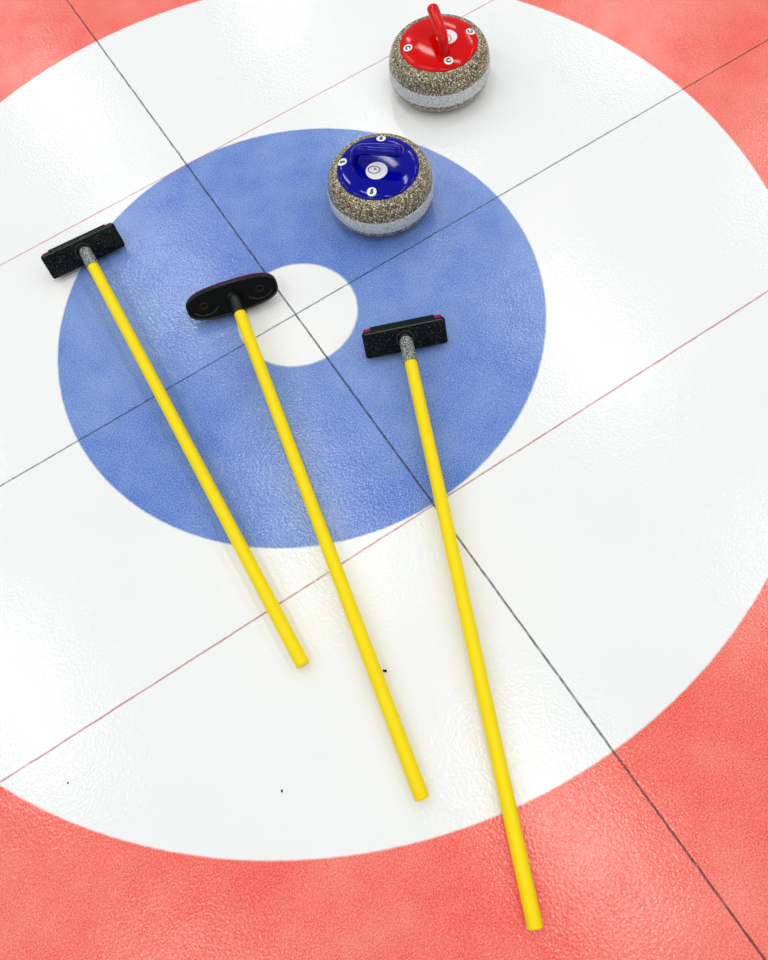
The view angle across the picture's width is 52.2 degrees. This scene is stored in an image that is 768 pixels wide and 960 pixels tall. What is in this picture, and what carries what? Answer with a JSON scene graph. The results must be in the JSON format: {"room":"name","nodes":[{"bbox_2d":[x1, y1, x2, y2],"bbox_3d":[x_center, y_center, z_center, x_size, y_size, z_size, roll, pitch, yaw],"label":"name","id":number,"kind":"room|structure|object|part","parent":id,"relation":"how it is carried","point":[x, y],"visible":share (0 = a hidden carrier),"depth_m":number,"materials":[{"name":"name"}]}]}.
{"room":"ice rink","nodes":[
{"label":"ice rink","id":0,"kind":"room"},
{"bbox_2d":[0,0,767,959],"bbox_3d":[-0.215,-0.399,1.969,10.000,0.060,10.000,-32,68,-8],"label":"curling ice rink","id":1,"kind":"structure","parent":0,"point":[590,244],"depth_m":1.75,"materials":[{"name":"white ice"}]},
{"bbox_2d":[41,223,308,668],"bbox_3d":[-0.459,-0.141,1.815,0.205,0.068,1.268,-32,68,-8],"label":"broom","id":2,"kind":"object","parent":1,"relation":"on","point":[85,249],"visible":1,"depth_m":1.83,"materials":[{"name":"yellow plastic"}]},
{"bbox_3d":[-0.776,-0.592,2.024,0.203,0.056,0.042,-28,68,-6],"label":"head plate","id":3,"kind":"part","parent":2,"relation":"part of","materials":[{"name":"black plastic"}]},
{"bbox_2d":[79,247,99,270],"bbox_3d":[-0.755,-0.566,2.003,0.036,0.035,0.064,-32,68,-8],"label":"socket","id":4,"kind":"object","parent":2,"relation":"attached to","point":[88,256],"depth_m":1.99,"materials":[{"name":"silver metal"}]},
{"bbox_2d":[186,272,428,801],"bbox_3d":[-0.116,0.033,1.705,0.230,0.079,1.267,-26,68,-6],"label":"broom","id":5,"kind":"object","parent":1,"relation":"on","point":[234,296],"visible":1,"depth_m":1.72,"materials":[{"name":"yellow plastic"}]},
{"bbox_3d":[-0.372,-0.448,1.921,0.230,0.066,0.051,-18,67,-2],"label":"head plate","id":6,"kind":"part","parent":5,"relation":"part of","materials":[{"name":"black plastic"}]},
{"bbox_2d":[229,294,246,316],"bbox_3d":[-0.357,-0.423,1.900,0.035,0.035,0.053,-22,67,-4],"label":"socket","id":7,"kind":"object","parent":5,"relation":"attached to","point":[237,302],"depth_m":1.89,"materials":[{"name":"plastic"}]},
{"bbox_2d":[327,133,432,236],"bbox_3d":[-0.013,-0.760,1.960,0.270,0.198,0.270,7,68,8],"label":"stone","id":8,"kind":"object","parent":1,"relation":"on","point":[379,184],"visible":1,"depth_m":1.92,"materials":[{"name":"stone"}]},
{"bbox_3d":[-0.018,-0.786,1.898,0.136,0.065,0.048,7,68,8],"label":"handle","id":9,"kind":"part","parent":8,"relation":"part of","materials":[{"name":"blue plastic"}]},
{"bbox_3d":[-0.015,-0.773,1.929,0.203,0.015,0.203,7,68,8],"label":"lid","id":10,"kind":"part","parent":8,"relation":"part of","materials":[{"name":"blue plastic"}]},
{"bbox_2d":[389,3,489,111],"bbox_3d":[0.148,-1.147,2.105,0.274,0.198,0.274,-14,67,0],"label":"stone","id":11,"kind":"object","parent":1,"relation":"on","point":[438,62],"visible":1,"depth_m":2.07,"materials":[{"name":"stone"}]},
{"bbox_3d":[0.145,-1.160,2.075,0.207,0.015,0.207,-14,67,0],"label":"lid","id":12,"kind":"part","parent":11,"relation":"part of","materials":[{"name":"red plastic"}]},
{"bbox_3d":[0.142,-1.172,2.044,0.049,0.065,0.138,-14,67,0],"label":"handle","id":13,"kind":"part","parent":11,"relation":"part of","materials":[{"name":"red plastic"}]},
{"bbox_2d":[362,314,542,930],"bbox_3d":[0.193,0.197,1.614,0.199,0.069,1.275,-15,67,-1],"label":"broom","id":14,"kind":"object","parent":1,"relation":"on","point":[405,336],"visible":1,"depth_m":1.61,"materials":[{"name":"yellow plastic"}]},
{"bbox_3d":[0.049,-0.334,1.840,0.197,0.057,0.043,-11,67,1],"label":"head plate","id":15,"kind":"part","parent":14,"relation":"part of","materials":[{"name":"black plastic"}]},
{"bbox_2d":[400,336,417,364],"bbox_3d":[0.056,-0.300,1.817,0.035,0.035,0.066,-11,67,1],"label":"socket","id":16,"kind":"object","parent":14,"relation":"attached to","point":[408,344],"depth_m":1.80,"materials":[{"name":"silver metal"}]}
]}

